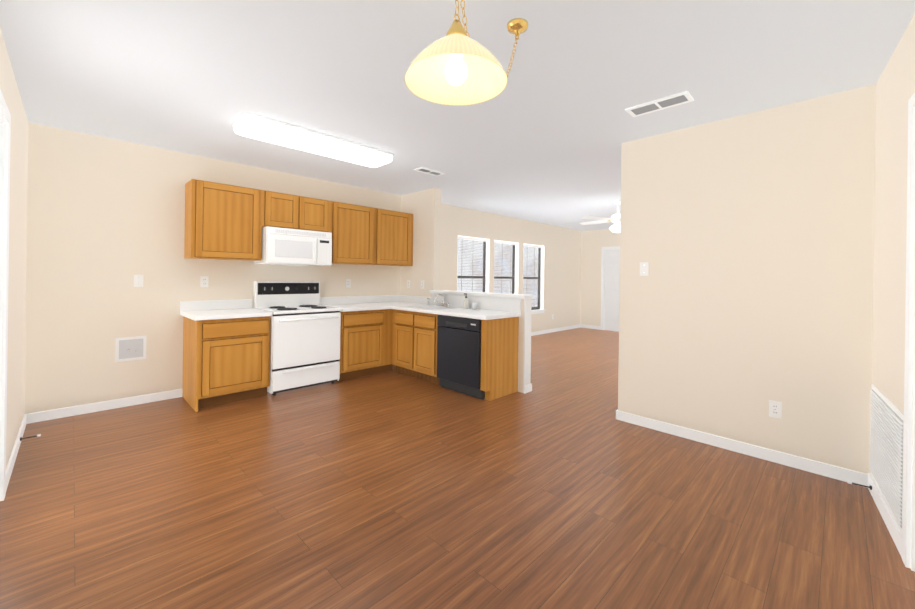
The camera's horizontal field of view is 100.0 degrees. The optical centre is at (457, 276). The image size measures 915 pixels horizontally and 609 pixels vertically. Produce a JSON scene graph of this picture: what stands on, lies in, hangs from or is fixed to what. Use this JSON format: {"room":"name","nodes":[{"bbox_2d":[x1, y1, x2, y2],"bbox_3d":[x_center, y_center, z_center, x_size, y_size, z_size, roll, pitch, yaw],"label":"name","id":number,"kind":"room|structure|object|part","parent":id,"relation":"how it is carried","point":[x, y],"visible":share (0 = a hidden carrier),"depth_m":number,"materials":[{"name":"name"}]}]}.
{"room":"kitchen","nodes":[
{"label":"kitchen","id":0,"kind":"room"},
{"bbox_2d":[0,28,27,466],"bbox_3d":[-1.463,0.000,0.993,6.080,2.500,0.120,1,0,45],"label":"wall","id":1,"kind":"structure","parent":0,"point":[17,257],"depth_m":2.60,"materials":[{"name":"beige paint"}]},
{"bbox_2d":[0,89,10,500],"bbox_3d":[-2.203,0.165,1.741,1.080,2.150,0.136,1,0,45],"label":"door frame","id":2,"kind":"structure","parent":1,"relation":"attached to","point":[5,127],"depth_m":2.11,"materials":[{"name":"white"}]},
{"bbox_2d":[6,413,29,489],"bbox_3d":[-3.072,1.186,2.676,1.450,0.082,0.014,1,0,45],"label":"baseboard","id":3,"kind":"structure","parent":1,"relation":"attached to","point":[26,419],"depth_m":2.61,"materials":[{"name":"white"}]},
{"bbox_2d":[20,434,40,440],"bbox_3d":[-3.133,1.177,2.819,0.024,0.024,0.101,1,0,45],"label":"doorstop","id":4,"kind":"object","parent":3,"relation":"attached to","point":[39,435],"visible":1,"depth_m":2.82,"materials":[{"name":"silver metal"}]},
{"bbox_2d":[24,122,580,413],"bbox_3d":[-0.243,0.016,6.634,0.160,2.500,9.890,1,0,45],"label":"wall","id":5,"kind":"structure","parent":0,"point":[105,220],"depth_m":3.69,"materials":[{"name":"beige paint"}]},
{"bbox_2d":[30,389,182,422],"bbox_3d":[-3.193,1.185,3.571,0.014,0.082,1.050,1,0,45],"label":"baseboard","id":6,"kind":"structure","parent":5,"relation":"attached to","point":[136,400],"depth_m":3.51,"materials":[{"name":"white wood"}]},
{"bbox_2d":[115,336,146,361],"bbox_3d":[-3.093,0.684,3.645,0.040,0.225,0.225,1,0,45],"label":"washer outlet box","id":7,"kind":"object","parent":5,"relation":"attached to","point":[129,348],"visible":1,"depth_m":3.65,"materials":[{"name":"white plastic"}]},
{"bbox_2d":[134,275,143,286],"bbox_3d":[-3.059,0.037,3.686,0.018,0.116,0.072,1,0,45],"label":"light switch","id":8,"kind":"object","parent":5,"relation":"attached to","point":[138,280],"visible":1,"depth_m":3.69,"materials":[{"name":"white plastic"}]},
{"bbox_2d":[200,276,208,286],"bbox_3d":[-2.681,0.053,4.072,0.008,0.116,0.072,1,0,45],"label":"electrical outlet","id":9,"kind":"object","parent":5,"relation":"attached to","point":[204,281],"visible":1,"depth_m":4.07,"materials":[{"name":"white plastic"}]},
{"bbox_2d":[184,179,261,260],"bbox_3d":[-2.459,-0.567,4.057,0.330,0.765,0.640,1,0,45],"label":"upper cabinet","id":10,"kind":"object","parent":5,"relation":"attached to","point":[223,221],"visible":1,"depth_m":3.91,"materials":[{"name":"brown wood"}]},
{"bbox_2d":[262,190,329,231],"bbox_3d":[-1.952,-0.745,4.564,0.330,0.395,0.790,1,0,45],"label":"upper cabinet","id":11,"kind":"object","parent":5,"relation":"attached to","point":[283,210],"visible":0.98,"depth_m":4.42,"materials":[{"name":"brown wood"}]},
{"bbox_2d":[254,226,331,265],"bbox_3d":[-1.917,-0.342,4.523,0.445,0.400,0.750,1,0,45],"label":"microwave","id":12,"kind":"object","parent":11,"relation":"attached to","point":[283,246],"visible":1,"depth_m":4.34,"materials":[{"name":"white plastic"}]},
{"bbox_2d":[346,279,350,287],"bbox_3d":[-1.494,0.089,5.261,0.008,0.116,0.072,1,0,45],"label":"electrical outlet","id":13,"kind":"object","parent":5,"relation":"attached to","point":[348,283],"visible":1,"depth_m":5.26,"materials":[{"name":"white plastic"}]},
{"bbox_2d":[330,201,374,264],"bbox_3d":[-1.450,-0.553,5.070,0.330,0.765,0.640,1,0,45],"label":"upper cabinet","id":14,"kind":"object","parent":5,"relation":"attached to","point":[352,228],"visible":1,"depth_m":4.94,"materials":[{"name":"brown wood"}]},
{"bbox_2d":[374,208,412,265],"bbox_3d":[-0.990,-0.546,5.530,0.330,0.765,0.660,1,0,45],"label":"upper cabinet","id":15,"kind":"object","parent":5,"relation":"attached to","point":[393,244],"visible":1,"depth_m":5.40,"materials":[{"name":"brown wood"}]},
{"bbox_2d":[457,235,489,291],"bbox_3d":[0.264,0.036,7.103,0.175,1.524,0.930,1,0,45],"label":"window","id":16,"kind":"structure","parent":5,"relation":"in","point":[486,272],"depth_m":7.39,"materials":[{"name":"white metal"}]},
{"bbox_2d":[457,236,486,291],"bbox_3d":[0.259,-0.002,7.108,0.030,1.431,0.846,1,0,45],"label":"window blinds","id":17,"kind":"object","parent":16,"relation":"attached to","point":[475,240],"visible":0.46,"depth_m":7.13,"materials":[{"name":"white plastic"}]},
{"bbox_2d":[494,240,518,293],"bbox_3d":[0.953,0.046,7.793,0.175,1.524,0.860,1,0,45],"label":"window","id":18,"kind":"structure","parent":5,"relation":"in","point":[514,288],"depth_m":8.06,"materials":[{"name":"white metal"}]},
{"bbox_2d":[494,241,516,293],"bbox_3d":[0.948,0.007,7.798,0.030,1.431,0.776,1,0,45],"label":"window blinds","id":19,"kind":"object","parent":18,"relation":"attached to","point":[511,244],"visible":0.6,"depth_m":7.83,"materials":[{"name":"white plastic"}]},
{"bbox_2d":[523,243,544,313],"bbox_3d":[1.641,0.055,8.483,0.175,1.524,0.870,1,0,45],"label":"window","id":20,"kind":"structure","parent":5,"relation":"in","point":[539,309],"depth_m":8.75,"materials":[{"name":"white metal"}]},
{"bbox_2d":[523,244,541,309],"bbox_3d":[1.636,0.017,8.488,0.030,1.431,0.786,1,0,45],"label":"window blinds","id":21,"kind":"object","parent":20,"relation":"attached to","point":[538,247],"visible":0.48,"depth_m":8.54,"materials":[{"name":"white plastic"}]},
{"bbox_2d":[531,324,581,335],"bbox_3d":[1.190,1.245,7.963,0.014,0.082,5.660,1,0,45],"label":"baseboard","id":22,"kind":"structure","parent":5,"relation":"attached to","point":[580,325],"depth_m":9.08,"materials":[{"name":"white wood"}]},
{"bbox_2d":[0,328,914,608],"bbox_3d":[2.089,1.349,4.289,7.080,0.100,10.190,1,0,45],"label":"floor","id":23,"kind":"structure","parent":0,"point":[558,486],"depth_m":2.09,"materials":[{"name":"brown wood"}]},
{"bbox_2d":[182,316,270,411],"bbox_3d":[-2.372,0.817,3.951,0.628,0.840,0.640,1,0,45],"label":"base cabinet","id":24,"kind":"object","parent":23,"relation":"on","point":[225,361],"visible":1,"depth_m":3.72,"materials":[{"name":"brown wood"}]},
{"bbox_2d":[180,299,271,320],"bbox_3d":[-2.365,0.327,3.933,0.653,0.140,0.675,1,0,45],"label":"countertop","id":25,"kind":"structure","parent":24,"relation":"on","point":[211,309],"depth_m":3.97,"materials":[{"name":"white laminate"}]},
{"bbox_2d":[253,281,340,394],"bbox_3d":[-1.835,0.652,4.427,0.676,1.185,0.760,1,0,45],"label":"range","id":26,"kind":"object","parent":23,"relation":"on","point":[305,326],"visible":1,"depth_m":4.28,"materials":[{"name":"white metal"},{"name":"black enamel"},{"name":"black plastic"}]},
{"bbox_2d":[337,309,384,381],"bbox_3d":[-1.378,0.831,4.947,0.628,0.840,0.593,1,0,45],"label":"base cabinet","id":27,"kind":"object","parent":23,"relation":"on","point":[366,343],"depth_m":4.73,"materials":[{"name":"brown wood"}]},
{"bbox_2d":[385,309,392,371],"bbox_3d":[-0.948,0.837,5.378,0.628,0.840,0.744,1,0,45],"label":"base cabinet","id":28,"kind":"object","parent":23,"relation":"on","point":[388,312],"depth_m":5.01,"materials":[{"name":"brown wood"}]},
{"bbox_2d":[320,296,391,311],"bbox_3d":[-1.337,0.341,4.962,0.654,0.140,0.675,1,0,45],"label":"countertop","id":29,"kind":"structure","parent":28,"relation":"on","point":[349,303],"depth_m":5.12,"materials":[{"name":"white laminate"}]},
{"bbox_2d":[368,293,520,319],"bbox_3d":[-0.305,0.327,4.854,2.268,0.198,0.628,1,0,45],"label":"countertop","id":30,"kind":"structure","parent":28,"relation":"on","point":[489,308],"depth_m":4.57,"materials":[{"name":"white laminate"}]},
{"bbox_2d":[408,305,454,308],"bbox_3d":[-0.339,0.468,4.873,0.584,0.175,0.354,1,0,45],"label":"sink basin","id":31,"kind":"object","parent":30,"relation":"in","point":[430,307],"visible":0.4,"depth_m":4.81,"materials":[{"name":"silver metal"}]},
{"bbox_2d":[427,293,451,306],"bbox_3d":[-0.297,0.300,5.045,0.447,0.170,0.191,1,0,45],"label":"faucet","id":32,"kind":"object","parent":30,"relation":"on","point":[438,303],"visible":0.98,"depth_m":5.01,"materials":[{"name":"silver metal"}]},
{"bbox_2d":[463,293,468,308],"bbox_3d":[0.103,0.297,4.719,0.064,0.186,0.072,1,0,45],"label":"soap bottle","id":33,"kind":"object","parent":30,"relation":"on","point":[465,303],"visible":1,"depth_m":4.70,"materials":[{"name":"white plastic"}]},
{"bbox_2d":[472,302,476,309],"bbox_3d":[0.204,0.349,4.623,0.066,0.085,0.066,1,0,45],"label":"clear cup","id":34,"kind":"object","parent":30,"relation":"on","point":[474,305],"visible":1,"depth_m":4.60,"materials":[{"name":"white"}]},
{"bbox_2d":[391,309,438,384],"bbox_3d":[-0.362,0.845,4.918,0.888,0.840,0.568,1,0,45],"label":"base cabinet","id":35,"kind":"object","parent":23,"relation":"on","point":[414,344],"visible":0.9,"depth_m":4.68,"materials":[{"name":"brown wood"}]},
{"bbox_2d":[437,315,484,398],"bbox_3d":[0.186,0.855,4.350,0.640,0.835,0.582,1,0,45],"label":"dishwasher","id":36,"kind":"object","parent":23,"relation":"on","point":[458,354],"visible":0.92,"depth_m":4.12,"materials":[{"name":"black metal"}]},
{"bbox_2d":[437,317,518,400],"bbox_3d":[0.221,0.853,4.350,0.740,0.840,0.548,1,0,45],"label":"peninsula end panel","id":37,"kind":"object","parent":23,"relation":"on","point":[499,358],"visible":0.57,"depth_m":4.05,"materials":[{"name":"brown wood"}]},
{"bbox_2d":[0,0,914,230],"bbox_3d":[2.125,-1.250,4.289,7.080,0.100,10.190,1,0,45],"label":"ceiling","id":38,"kind":"structure","parent":0,"point":[548,131],"depth_m":2.35,"materials":[{"name":"white paint"}]},
{"bbox_2d":[232,113,393,166],"bbox_3d":[-1.251,-1.210,3.539,0.410,0.075,1.400,1,0,45],"label":"fluorescent ceiling light","id":39,"kind":"object","parent":38,"relation":"attached to","point":[263,128],"visible":1,"depth_m":3.35,"materials":[{"name":"white plastic"}]},
{"bbox_2d":[414,167,444,175],"bbox_3d":[-0.326,-1.229,4.495,0.150,0.012,0.360,1,0,45],"label":"ceiling vent","id":40,"kind":"object","parent":38,"relation":"in","point":[429,171],"visible":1,"depth_m":4.47,"materials":[{"name":"white metal"}]},
{"bbox_2d":[404,0,527,105],"bbox_3d":[0.144,-0.937,1.500,0.425,0.581,0.835,1,0,45],"label":"pendant lamp","id":41,"kind":"object","parent":38,"relation":"attached to","point":[519,26],"depth_m":1.35,"materials":[{"name":"beige glass"}]},
{"bbox_3d":[-0.003,-0.768,1.299,0.080,0.239,0.080,1,0,45],"label":"pendant lamp body","id":42,"kind":"part","parent":41,"relation":"part of","materials":[{"name":"gold metal"}]},
{"bbox_3d":[-0.004,-0.728,1.299,0.346,0.147,0.346,1,0,45],"label":"pendant lamp shade","id":43,"kind":"part","parent":41,"relation":"part of","materials":[{"name":"yellow glass"}]},
{"bbox_3d":[0.145,-0.973,1.580,0.219,0.509,0.630,1,0,45],"label":"pendant lamp cord","id":44,"kind":"part","parent":41,"relation":"part of","materials":[{"name":"gold metal"}]},
{"bbox_2d":[580,200,620,232],"bbox_3d":[2.522,-0.945,6.092,1.265,0.500,1.286,1,0,45],"label":"ceiling fan","id":45,"kind":"object","parent":38,"relation":"hanging from","point":[616,219],"visible":0.77,"depth_m":6.00,"materials":[{"name":"white"}]},
{"bbox_2d":[625,91,693,116],"bbox_3d":[1.409,-1.204,2.693,0.400,0.012,0.170,1,0,45],"label":"ceiling vent","id":46,"kind":"object","parent":38,"relation":"in","point":[663,103],"visible":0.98,"depth_m":2.67,"materials":[{"name":"white metal"}]},
{"bbox_2d":[580,229,619,325],"bbox_3d":[5.572,0.097,7.690,6.580,2.500,0.120,1,0,45],"label":"wall","id":47,"kind":"structure","parent":0,"point":[593,242],"depth_m":9.74,"materials":[{"name":"beige paint"}]},
{"bbox_2d":[582,325,600,329],"bbox_3d":[3.387,1.276,9.758,0.510,0.082,0.014,1,0,45],"label":"baseboard","id":48,"kind":"structure","parent":47,"relation":"attached to","point":[583,326],"depth_m":9.74,"materials":[{"name":"white"}]},
{"bbox_2d":[601,246,619,329],"bbox_3d":[3.967,0.295,9.278,0.970,2.060,0.135,1,0,45],"label":"door frame","id":49,"kind":"structure","parent":47,"relation":"attached to","point":[603,279],"depth_m":9.54,"materials":[{"name":"white wood"}]},
{"bbox_2d":[604,249,619,330],"bbox_3d":[3.937,0.324,9.248,0.830,1.980,0.118,1,0,45],"label":"room door","id":50,"kind":"structure","parent":47,"relation":"in","point":[612,289],"depth_m":9.41,"materials":[{"name":"white wood"}]},
{"bbox_2d":[400,84,875,473],"bbox_3d":[1.475,0.041,3.584,6.580,2.500,0.160,1,0,45],"label":"wall","id":51,"kind":"structure","parent":0,"point":[749,237],"depth_m":2.80,"materials":[{"name":"beige paint"}]},
{"bbox_2d":[430,290,533,298],"bbox_3d":[0.243,0.213,4.798,1.565,0.040,0.200,1,0,45],"label":"ledge cap","id":52,"kind":"object","parent":51,"relation":"on","point":[508,295],"visible":1,"depth_m":4.58,"materials":[{"name":"white"}]},
{"bbox_2d":[640,262,648,275],"bbox_3d":[1.612,-0.067,3.324,0.072,0.116,0.018,1,0,45],"label":"light switch","id":53,"kind":"object","parent":51,"relation":"attached to","point":[644,268],"visible":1,"depth_m":3.32,"materials":[{"name":"white plastic"}]},
{"bbox_2d":[616,409,867,487],"bbox_3d":[1.993,1.257,2.928,1.574,0.082,0.014,1,0,45],"label":"baseboard","id":54,"kind":"structure","parent":51,"relation":"attached to","point":[822,469],"depth_m":2.78,"materials":[{"name":"white wood"}]},
{"bbox_2d":[769,400,781,418],"bbox_3d":[2.231,0.931,2.699,0.072,0.116,0.008,1,0,45],"label":"outlet","id":55,"kind":"object","parent":51,"relation":"attached to","point":[775,409],"visible":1,"depth_m":2.69,"materials":[{"name":"white plastic"}]},
{"bbox_2d":[872,14,914,568],"bbox_3d":[1.362,0.040,0.783,0.120,2.500,4.600,1,0,39],"label":"wall","id":56,"kind":"structure","parent":0,"point":[895,87],"depth_m":2.03,"materials":[{"name":"beige paint"}]},
{"bbox_2d":[848,481,871,489],"bbox_3d":[2.424,1.254,2.316,0.101,0.024,0.024,1,0,39],"label":"doorstop","id":57,"kind":"object","parent":56,"relation":"attached to","point":[850,482],"visible":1,"depth_m":2.31,"materials":[{"name":"silver metal"}]},
{"bbox_2d":[868,473,901,557],"bbox_3d":[1.230,1.243,0.748,0.014,0.090,4.200,1,0,39],"label":"baseboard","id":58,"kind":"structure","parent":56,"relation":"attached to","point":[895,532],"depth_m":2.00,"materials":[{"name":"white wood"}]},
{"bbox_2d":[869,384,903,531],"bbox_3d":[2.296,0.927,2.063,0.016,0.550,0.740,1,0,39],"label":"air vent","id":59,"kind":"object","parent":56,"relation":"in","point":[886,441],"visible":0.79,"depth_m":2.00,"materials":[{"name":"white metal"}]},
{"bbox_2d":[902,93,914,571],"bbox_3d":[1.806,0.241,1.348,0.136,2.110,0.960,1,0,39],"label":"door frame","id":60,"kind":"structure","parent":56,"relation":"attached to","point":[908,538],"depth_m":1.72,"materials":[{"name":"white"}]},
{"label":"outside","id":61,"kind":"structure","parent":0,"visible":0},
{"bbox_2d":[457,239,537,306],"bbox_3d":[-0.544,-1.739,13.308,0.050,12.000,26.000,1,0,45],"label":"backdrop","id":62,"kind":"structure","parent":61,"point":[469,269],"depth_m":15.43,"materials":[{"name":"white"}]}
]}

